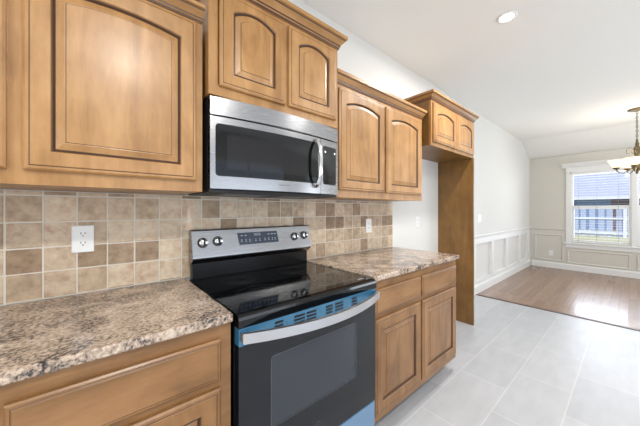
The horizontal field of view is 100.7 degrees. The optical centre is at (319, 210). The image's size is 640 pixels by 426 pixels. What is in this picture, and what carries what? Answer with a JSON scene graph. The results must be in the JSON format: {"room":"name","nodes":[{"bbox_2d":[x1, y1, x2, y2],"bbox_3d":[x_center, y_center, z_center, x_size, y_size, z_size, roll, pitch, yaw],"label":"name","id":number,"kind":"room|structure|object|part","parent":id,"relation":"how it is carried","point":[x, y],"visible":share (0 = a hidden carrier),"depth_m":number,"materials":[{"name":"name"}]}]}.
{"room":"kitchen","nodes":[
{"label":"kitchen","id":0,"kind":"room"},
{"bbox_2d":[2,0,529,305],"bbox_3d":[1.018,-0.111,2.946,10.020,2.760,0.120,0,0,-40],"label":"wall","id":1,"kind":"structure","parent":0,"point":[501,160],"depth_m":4.01,"materials":[{"name":"white paint"}]},
{"bbox_2d":[0,0,205,194],"bbox_3d":[-1.011,-0.469,0.903,1.081,0.780,0.369,0,0,-40],"label":"upper cabinet","id":2,"kind":"object","parent":1,"relation":"attached to","point":[96,95],"visible":1,"depth_m":0.92,"materials":[{"name":"brown wood"}]},
{"bbox_3d":[-1.111,-0.459,0.620,0.493,0.669,0.019,0,0,-40],"label":"door","id":3,"kind":"part","parent":2,"relation":"part of","materials":[{"name":"brown wood"}]},
{"bbox_3d":[-0.708,-0.453,0.958,0.360,0.525,0.008,0,0,-40],"label":"raised panel","id":4,"kind":"part","parent":2,"relation":"part of","materials":[{"name":"brown wood"}]},
{"bbox_3d":[-0.906,-0.830,0.778,1.081,0.058,0.043,0,0,-40],"label":"crown molding","id":5,"kind":"part","parent":2,"relation":"part of","materials":[{"name":"brown wood"}]},
{"bbox_2d":[0,189,392,305],"bbox_3d":[-0.417,0.139,1.641,2.943,0.432,0.012,0,0,-40],"label":"backsplash","id":6,"kind":"structure","parent":1,"relation":"attached to","point":[139,239],"depth_m":1.24,"materials":[{"name":"beige tile"}]},
{"bbox_2d":[71,225,93,252],"bbox_3d":[-1.006,0.122,1.127,0.072,0.114,0.008,0,0,-40],"label":"wall outlet","id":7,"kind":"object","parent":6,"relation":"attached to","point":[82,237],"visible":1,"depth_m":1.12,"materials":[{"name":"white plastic"}]},
{"bbox_2d":[78,231,87,237],"bbox_3d":[-1.005,0.102,1.125,0.033,0.027,0.003,0,0,-40],"label":"receptacle","id":8,"kind":"object","parent":7,"relation":"attached to","point":[81,234],"depth_m":1.12,"materials":[{"name":"white plastic"}]},
{"bbox_2d":[78,240,87,246],"bbox_3d":[-1.005,0.141,1.125,0.033,0.027,0.003,0,0,-40],"label":"receptacle","id":9,"kind":"object","parent":7,"relation":"attached to","point":[81,243],"depth_m":1.12,"materials":[{"name":"white plastic"}]},
{"bbox_2d":[366,219,371,232],"bbox_3d":[0.433,0.138,2.348,0.075,0.122,0.008,0,0,-40],"label":"wall outlet","id":10,"kind":"object","parent":6,"relation":"attached to","point":[368,221],"visible":1,"depth_m":2.34,"materials":[{"name":"white plastic"}]},
{"bbox_2d":[196,0,347,128],"bbox_3d":[-0.285,-0.780,1.498,0.855,0.558,0.401,0,0,-40],"label":"upper cabinet","id":11,"kind":"object","parent":1,"relation":"attached to","point":[276,55],"visible":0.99,"depth_m":1.31,"materials":[{"name":"brown wood"}]},
{"bbox_3d":[-0.308,-0.753,1.262,0.338,0.420,0.019,0,0,-40],"label":"door","id":12,"kind":"part","parent":11,"relation":"part of","materials":[{"name":"brown wood"}]},
{"bbox_3d":[-0.306,-0.760,1.259,0.205,0.302,0.008,0,0,-40],"label":"raised panel","id":13,"kind":"part","parent":11,"relation":"part of","materials":[{"name":"brown wood"}]},
{"bbox_2d":[188,95,337,198],"bbox_3d":[-0.266,-0.286,1.479,0.760,0.418,0.428,0,0,-40],"label":"microwave oven","id":14,"kind":"object","parent":11,"relation":"attached to","point":[249,150],"visible":1,"depth_m":1.27,"materials":[{"name":"grey metal"}]},
{"bbox_3d":[-0.295,-0.085,1.513,0.758,0.014,0.338,0,0,-40],"label":"plate","id":15,"kind":"part","parent":14,"relation":"part of","materials":[{"name":"black"}]},
{"bbox_3d":[-0.236,-0.250,1.323,0.603,0.312,0.052,0,0,-38],"label":"door","id":16,"kind":"part","parent":14,"relation":"part of","materials":[{"name":"silver metal"}]},
{"bbox_3d":[-0.226,-0.263,1.312,0.562,0.228,0.025,0,0,-38],"label":"door glass","id":17,"kind":"part","parent":14,"relation":"part of","materials":[{"name":"black glass"}]},
{"bbox_3d":[-0.179,-0.453,1.378,0.758,0.077,0.065,0,0,-40],"label":"vent panel","id":18,"kind":"part","parent":14,"relation":"part of","materials":[{"name":"silver metal"}]},
{"bbox_3d":[-0.009,-0.260,1.457,0.025,0.275,0.062,0,0,-40],"label":"handle","id":19,"kind":"part","parent":14,"relation":"part of","materials":[{"name":"silver metal"}]},
{"bbox_3d":[0.048,-0.250,1.578,0.031,0.312,0.160,0,0,41],"label":"control panel","id":20,"kind":"part","parent":14,"relation":"part of","materials":[{"name":"silver metal"}]},
{"bbox_3d":[-0.284,-1.021,1.497,0.855,0.076,0.399,0,0,-40],"label":"crown molding","id":21,"kind":"part","parent":11,"relation":"part of","materials":[{"name":"brown wood"}]},
{"bbox_3d":[-0.034,-0.753,1.494,0.341,0.420,0.019,0,0,-40],"label":"door","id":22,"kind":"part","parent":11,"relation":"part of","materials":[{"name":"brown wood"}]},
{"bbox_3d":[-0.032,-0.760,1.492,0.208,0.302,0.008,0,0,-40],"label":"raised panel","id":23,"kind":"part","parent":11,"relation":"part of","materials":[{"name":"brown wood"}]},
{"bbox_2d":[317,68,426,201],"bbox_3d":[0.412,-0.477,2.117,1.090,0.790,0.358,0,0,-40],"label":"upper cabinet","id":24,"kind":"object","parent":1,"relation":"attached to","point":[379,143],"visible":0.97,"depth_m":1.90,"materials":[{"name":"brown wood"}]},
{"bbox_3d":[0.297,-0.450,1.814,0.468,0.642,0.019,0,0,-40],"label":"door","id":25,"kind":"part","parent":24,"relation":"part of","materials":[{"name":"brown wood"}]},
{"bbox_3d":[0.299,-0.451,1.812,0.335,0.510,0.008,0,0,-40],"label":"raised panel","id":26,"kind":"part","parent":24,"relation":"part of","materials":[{"name":"brown wood"}]},
{"bbox_3d":[0.488,-0.444,2.002,1.058,0.724,0.019,0,0,-40],"label":"frame","id":27,"kind":"part","parent":24,"relation":"part of","materials":[{"name":"brown wood"}]},
{"bbox_3d":[0.413,-0.835,2.116,1.090,0.074,0.356,0,0,-40],"label":"crown molding","id":28,"kind":"part","parent":24,"relation":"part of","materials":[{"name":"brown wood"}]},
{"bbox_3d":[0.684,-0.450,2.142,0.504,0.642,0.019,0,0,-40],"label":"door","id":29,"kind":"part","parent":24,"relation":"part of","materials":[{"name":"brown wood"}]},
{"bbox_3d":[0.686,-0.451,2.140,0.371,0.510,0.008,0,0,-40],"label":"raised panel","id":30,"kind":"part","parent":24,"relation":"part of","materials":[{"name":"brown wood"}]},
{"bbox_2d":[416,217,418,226],"bbox_3d":[1.069,0.129,2.904,0.072,0.116,0.008,0,0,-40],"label":"wall outlet","id":31,"kind":"object","parent":1,"relation":"attached to","point":[417,218],"visible":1,"depth_m":2.90,"materials":[{"name":"white plastic"}]},
{"bbox_2d":[403,89,478,162],"bbox_3d":[1.224,-0.804,2.760,1.043,0.462,0.429,0,0,-40],"label":"upper cabinet","id":32,"kind":"object","parent":1,"relation":"attached to","point":[447,126],"visible":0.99,"depth_m":2.51,"materials":[{"name":"brown wood"}]},
{"bbox_3d":[1.225,-1.002,2.759,1.043,0.066,0.427,0,0,-40],"label":"crown molding","id":33,"kind":"part","parent":32,"relation":"part of","materials":[{"name":"brown wood"}]},
{"bbox_3d":[1.170,-0.777,2.475,0.462,0.344,0.019,0,0,-40],"label":"door","id":34,"kind":"part","parent":32,"relation":"part of","materials":[{"name":"brown wood"}]},
{"bbox_3d":[1.172,-0.775,2.473,0.329,0.207,0.008,0,0,-40],"label":"raised panel","id":35,"kind":"part","parent":32,"relation":"part of","materials":[{"name":"brown wood"}]},
{"bbox_3d":[1.329,-0.777,2.636,0.957,0.408,0.019,0,0,-40],"label":"frame","id":36,"kind":"part","parent":32,"relation":"part of","materials":[{"name":"brown wood"}]},
{"bbox_3d":[1.525,-0.777,2.777,0.426,0.344,0.019,0,0,-40],"label":"door","id":37,"kind":"part","parent":32,"relation":"part of","materials":[{"name":"brown wood"}]},
{"bbox_3d":[1.527,-0.775,2.775,0.293,0.207,0.008,0,0,-40],"label":"raised panel","id":38,"kind":"part","parent":32,"relation":"part of","materials":[{"name":"brown wood"}]},
{"bbox_2d":[474,229,529,285],"bbox_3d":[3.209,0.844,4.770,4.319,0.850,0.043,0,0,-40],"label":"trim","id":39,"kind":"structure","parent":1,"relation":"attached to","point":[490,239],"depth_m":4.89,"materials":[{"name":"white paint"}]},
{"bbox_2d":[474,260,530,294],"bbox_3d":[3.228,1.206,4.748,4.319,0.125,0.016,0,0,-40],"label":"baseboard","id":40,"kind":"structure","parent":1,"relation":"attached to","point":[488,283],"depth_m":4.69,"materials":[{"name":"white paint"}]},
{"bbox_2d":[474,227,530,238],"bbox_3d":[3.231,0.404,4.744,4.319,0.050,0.026,0,0,-40],"label":"trim","id":41,"kind":"structure","parent":1,"relation":"attached to","point":[524,228],"depth_m":4.68,"materials":[{"name":"white paint"}]},
{"bbox_2d":[300,0,639,158],"bbox_3d":[2.570,-1.396,1.194,10.120,0.490,4.840,0,0,-40],"label":"ceiling","id":42,"kind":"structure","parent":0,"point":[561,77],"depth_m":2.59,"materials":[{"name":"white paint"}]},
{"bbox_2d":[496,11,517,23],"bbox_3d":[1.441,-1.486,2.046,0.136,0.007,0.136,0,0,-40],"label":"recessed light","id":43,"kind":"object","parent":42,"relation":"in","point":[508,16],"visible":1,"depth_m":2.04,"materials":[{"name":"white plastic"}]},
{"bbox_2d":[607,107,639,173],"bbox_3d":[4.657,-1.010,3.907,0.580,0.958,0.582,0,0,-40],"label":"chandelier","id":44,"kind":"object","parent":42,"relation":"hanging from","point":[633,163],"visible":1,"depth_m":3.90,"materials":[{"name":"white glass"}]},
{"bbox_3d":[4.513,-0.704,4.038,0.196,0.106,0.196,0,0,-40],"label":"lamp shade","id":45,"kind":"part","parent":44,"relation":"part of","materials":[{"name":"beige glass"}]},
{"bbox_3d":[4.746,-0.704,4.098,0.196,0.106,0.196,0,0,-40],"label":"lamp shade","id":46,"kind":"part","parent":44,"relation":"part of","materials":[{"name":"beige glass"}]},
{"bbox_3d":[4.497,-0.704,3.798,0.196,0.106,0.196,0,0,-40],"label":"lamp shade","id":47,"kind":"part","parent":44,"relation":"part of","materials":[{"name":"beige glass"}]},
{"bbox_3d":[4.671,-1.234,3.908,0.021,0.455,0.021,0,0,5],"label":"chain","id":48,"kind":"part","parent":44,"relation":"part of","materials":[{"name":"brown metal"}]},
{"bbox_2d":[375,295,639,425],"bbox_3d":[1.270,1.329,0.065,6.675,0.120,4.800,0,0,-40],"label":"floor","id":49,"kind":"structure","parent":0,"point":[517,365],"depth_m":2.02,"materials":[{"name":"tile"}]},
{"bbox_2d":[0,322,230,425],"bbox_3d":[-0.921,0.828,0.803,1.090,0.883,0.636,0,0,-40],"label":"base cabinet","id":50,"kind":"object","parent":49,"relation":"on","point":[185,380],"visible":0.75,"depth_m":0.75,"materials":[{"name":"brown wood"}]},
{"bbox_2d":[0,278,232,386],"bbox_3d":[-0.916,0.370,0.799,1.092,0.030,0.626,0,0,-40],"label":"countertop","id":51,"kind":"structure","parent":50,"relation":"on","point":[41,337],"depth_m":0.84,"materials":[{"name":"stone"}]},
{"bbox_3d":[-0.518,0.858,0.741,0.478,0.522,0.019,0,0,-40],"label":"door","id":52,"kind":"part","parent":50,"relation":"part of","materials":[{"name":"brown wood"}]},
{"bbox_3d":[-0.516,0.858,0.738,0.339,0.383,0.008,0,0,-40],"label":"raised panel","id":53,"kind":"part","parent":50,"relation":"part of","materials":[{"name":"brown wood"}]},
{"bbox_2d":[189,225,379,425],"bbox_3d":[-0.162,0.686,1.355,0.756,1.166,0.740,0,0,-40],"label":"electric range","id":54,"kind":"object","parent":49,"relation":"on","point":[303,332],"visible":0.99,"depth_m":1.20,"materials":[{"name":"black metal"}]},
{"bbox_3d":[-0.603,0.170,1.371,0.053,0.053,0.033,0,0,-40],"label":"knob","id":55,"kind":"part","parent":54,"relation":"part of","materials":[{"name":"silver metal"}]},
{"bbox_3d":[-0.544,0.167,1.421,0.053,0.053,0.033,0,0,-40],"label":"knob","id":56,"kind":"part","parent":54,"relation":"part of","materials":[{"name":"silver metal"}]},
{"bbox_3d":[-0.488,0.812,1.179,0.024,0.873,0.585,0,0,-40],"label":"panel","id":57,"kind":"part","parent":54,"relation":"part of","materials":[{"name":"black metal"}]},
{"bbox_3d":[-0.375,0.191,1.607,0.756,0.176,0.076,0,0,-40],"label":"control panel","id":58,"kind":"part","parent":54,"relation":"part of","materials":[{"name":"silver metal"}]},
{"bbox_2d":[189,262,375,328],"bbox_3d":[-0.193,0.386,1.392,0.754,0.047,0.624,0,0,-40],"label":"cooktop","id":59,"kind":"object","parent":54,"relation":"in","point":[256,297],"depth_m":1.24,"materials":[{"name":"black glass"}]},
{"bbox_3d":[-0.164,0.173,1.742,0.053,0.053,0.033,0,0,-40],"label":"knob","id":60,"kind":"part","parent":54,"relation":"part of","materials":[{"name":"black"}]},
{"bbox_3d":[-0.105,0.169,1.794,0.053,0.053,0.033,0,0,-40],"label":"knob","id":61,"kind":"part","parent":54,"relation":"part of","materials":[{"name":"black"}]},
{"bbox_3d":[-0.006,0.737,1.172,0.750,0.520,0.036,0,0,-40],"label":"door","id":62,"kind":"part","parent":54,"relation":"part of","materials":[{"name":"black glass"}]},
{"bbox_3d":[-0.006,0.444,1.171,0.750,0.063,0.038,0,0,-40],"label":"vent trim","id":63,"kind":"part","parent":54,"relation":"part of","materials":[{"name":"blue"}]},
{"bbox_3d":[0.046,0.435,1.107,0.744,0.035,0.092,0,0,-40],"label":"handle","id":64,"kind":"part","parent":54,"relation":"part of","materials":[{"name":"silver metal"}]},
{"bbox_3d":[-0.009,1.111,1.175,0.750,0.207,0.040,0,0,-40],"label":"drawer","id":65,"kind":"part","parent":54,"relation":"part of","materials":[{"name":"blue"}]},
{"bbox_2d":[374,260,455,422],"bbox_3d":[0.486,0.828,1.997,1.044,0.883,0.636,0,0,-40],"label":"base cabinet","id":66,"kind":"object","parent":49,"relation":"on","point":[415,311],"visible":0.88,"depth_m":1.66,"materials":[{"name":"brown wood"}]},
{"bbox_2d":[307,247,458,281],"bbox_3d":[0.499,0.370,2.000,1.072,0.030,0.626,0,0,-40],"label":"countertop","id":67,"kind":"structure","parent":66,"relation":"on","point":[383,263],"depth_m":1.84,"materials":[{"name":"stone"}]},
{"bbox_3d":[0.476,0.858,1.584,0.474,0.522,0.019,0,0,-40],"label":"door","id":68,"kind":"part","parent":66,"relation":"part of","materials":[{"name":"brown wood"}]},
{"bbox_3d":[0.476,0.502,1.584,0.474,0.138,0.019,0,0,-40],"label":"drawer","id":69,"kind":"part","parent":66,"relation":"part of","materials":[{"name":"brown wood"}]},
{"bbox_3d":[0.478,0.858,1.581,0.335,0.383,0.008,0,0,-40],"label":"raised panel","id":70,"kind":"part","parent":66,"relation":"part of","materials":[{"name":"brown wood"}]},
{"bbox_3d":[0.868,0.502,1.916,0.512,0.138,0.019,0,0,-40],"label":"drawer","id":71,"kind":"part","parent":66,"relation":"part of","materials":[{"name":"brown wood"}]},
{"bbox_3d":[0.868,0.858,1.916,0.512,0.522,0.019,0,0,-40],"label":"door","id":72,"kind":"part","parent":66,"relation":"part of","materials":[{"name":"brown wood"}]},
{"bbox_3d":[0.870,0.858,1.914,0.373,0.383,0.008,0,0,-40],"label":"raised panel","id":73,"kind":"part","parent":66,"relation":"part of","materials":[{"name":"brown wood"}]},
{"bbox_2d":[438,158,473,325],"bbox_3d":[1.567,0.348,3.073,0.022,1.842,0.395,0,0,-40],"label":"end panel","id":74,"kind":"object","parent":49,"relation":"on","point":[455,178],"visible":0.76,"depth_m":3.02,"materials":[{"name":"brown wood"}]},
{"bbox_2d":[475,294,639,330],"bbox_3d":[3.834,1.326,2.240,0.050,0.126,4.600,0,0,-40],"label":"trim","id":75,"kind":"structure","parent":49,"relation":"on","point":[475,294],"depth_m":3.21,"materials":[{"name":"brown wood"}]},
{"bbox_2d":[478,265,639,329],"bbox_3d":[5.141,1.329,3.362,3.395,0.120,4.820,0,0,-40],"label":"floor","id":76,"kind":"structure","parent":0,"point":[612,299],"depth_m":4.04,"materials":[{"name":"brown wood"}]},
{"bbox_2d":[530,147,639,271],"bbox_3d":[6.365,0.044,4.466,0.100,2.450,4.720,0,0,-40],"label":"wall","id":77,"kind":"structure","parent":0,"point":[547,175],"depth_m":5.80,"materials":[{"name":"grey paint"}]},
{"bbox_2d":[532,228,565,230],"bbox_3d":[6.366,0.421,4.364,0.030,0.045,4.563,0,0,-40],"label":"trim","id":78,"kind":"structure","parent":77,"relation":"attached to","point":[556,229],"depth_m":5.86,"materials":[{"name":"white paint"}]},
{"bbox_2d":[532,260,639,278],"bbox_3d":[6.364,1.206,4.372,0.022,0.125,4.577,0,0,-40],"label":"baseboard","id":79,"kind":"structure","parent":77,"relation":"attached to","point":[615,272],"depth_m":5.41,"materials":[{"name":"white paint"}]},
{"bbox_2d":[535,234,639,270],"bbox_3d":[5.930,0.829,4.888,0.016,0.590,3.125,0,0,-40],"label":"trim","id":80,"kind":"structure","parent":77,"relation":"attached to","point":[568,250],"depth_m":5.48,"materials":[{"name":"white paint"}]},
{"bbox_2d":[562,158,639,252],"bbox_3d":[5.850,-0.100,4.938,0.075,1.778,2.005,0,0,-40],"label":"trim","id":81,"kind":"structure","parent":77,"relation":"attached to","point":[599,165],"depth_m":5.33,"materials":[{"name":"white paint"}]},
{"bbox_2d":[572,169,631,245],"bbox_3d":[5.634,-0.055,5.338,0.055,1.452,0.825,0,0,-40],"label":"window","id":82,"kind":"structure","parent":77,"relation":"in","point":[629,207],"depth_m":5.18,"materials":[{"name":"white plastic"}]},
{"bbox_2d":[572,169,630,245],"bbox_3d":[5.602,-0.057,5.311,0.027,1.446,0.817,0,0,-40],"label":"window blind","id":83,"kind":"object","parent":82,"relation":"attached to","point":[615,171],"visible":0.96,"depth_m":5.28,"materials":[{"name":"white plastic"}]},
{"bbox_3d":[5.404,-0.052,5.543,0.004,1.418,0.004,0,0,-40],"label":"cord","id":84,"kind":"part","parent":83,"relation":"part of","materials":[{"name":"white fabric"}]},
{"bbox_3d":[5.602,0.659,5.311,0.025,0.013,0.813,0,0,-40],"label":"rail","id":85,"kind":"part","parent":83,"relation":"part of","materials":[{"name":"white plastic"}]},
{"bbox_3d":[5.762,-0.052,5.122,0.004,1.418,0.004,0,0,-40],"label":"cord","id":86,"kind":"part","parent":83,"relation":"part of","materials":[{"name":"white fabric"}]},
{"bbox_3d":[5.644,-0.404,5.346,0.024,0.715,0.789,0,0,-40],"label":"sash","id":87,"kind":"part","parent":82,"relation":"part of","materials":[{"name":"white plastic"}]},
{"bbox_3d":[5.624,0.282,5.330,0.024,0.750,0.789,0,0,-40],"label":"sash","id":88,"kind":"part","parent":82,"relation":"part of","materials":[{"name":"white plastic"}]},
{"bbox_2d":[637,174,639,244],"bbox_3d":[6.210,-0.055,4.660,0.055,1.452,0.825,0,0,-40],"label":"window","id":89,"kind":"structure","parent":77,"relation":"in","point":[638,205],"depth_m":4.95,"materials":[{"name":"white plastic"}]},
{"bbox_3d":[6.220,-0.404,4.668,0.024,0.715,0.789,0,0,-40],"label":"sash","id":90,"kind":"part","parent":89,"relation":"part of","materials":[{"name":"white plastic"}]},
{"bbox_3d":[6.200,0.282,4.651,0.024,0.750,0.789,0,0,-40],"label":"sash","id":91,"kind":"part","parent":89,"relation":"part of","materials":[{"name":"white plastic"}]},
{"label":"outside","id":92,"kind":"structure","parent":0,"visible":0},
{"bbox_2d":[574,229,627,242],"bbox_3d":[25.008,1.479,23.222,52.560,0.180,40.000,0,0,-40],"label":"ground","id":93,"kind":"structure","parent":92,"point":[592,238],"depth_m":13.02,"materials":[{"name":"beige plant"}]},
{"bbox_2d":[574,209,627,237],"bbox_3d":[15.339,0.579,13.396,0.180,1.620,11.526,0,0,-40],"label":"wooden fence","id":94,"kind":"object","parent":93,"relation":"on","point":[623,220],"visible":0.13,"depth_m":13.98,"materials":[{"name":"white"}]},
{"bbox_3d":[15.377,0.429,13.411,0.058,0.100,11.500,0,0,-40],"label":"rail","id":95,"kind":"part","parent":94,"relation":"part of","materials":[{"name":"grey wood"}]},
{"bbox_3d":[15.377,1.189,13.411,0.058,0.100,11.500,0,0,-40],"label":"rail","id":96,"kind":"part","parent":94,"relation":"part of","materials":[{"name":"grey wood"}]},
{"bbox_3d":[15.335,0.579,13.336,0.098,1.620,0.120,0,0,-40],"label":"post","id":97,"kind":"part","parent":94,"relation":"part of","materials":[{"name":"grey wood"}]},
{"bbox_2d":[574,171,639,229],"bbox_3d":[23.924,-1.721,20.991,10.500,6.220,23.000,0,0,-40],"label":"neighbouring house","id":98,"kind":"structure","parent":93,"relation":"on","point":[597,198],"depth_m":18.94,"materials":[{"name":"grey brick"}]},
{"bbox_3d":[19.287,0.319,19.515,0.060,2.140,2.850,0,0,-40],"label":"siding panel","id":99,"kind":"part","parent":98,"relation":"part of","materials":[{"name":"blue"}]}
]}

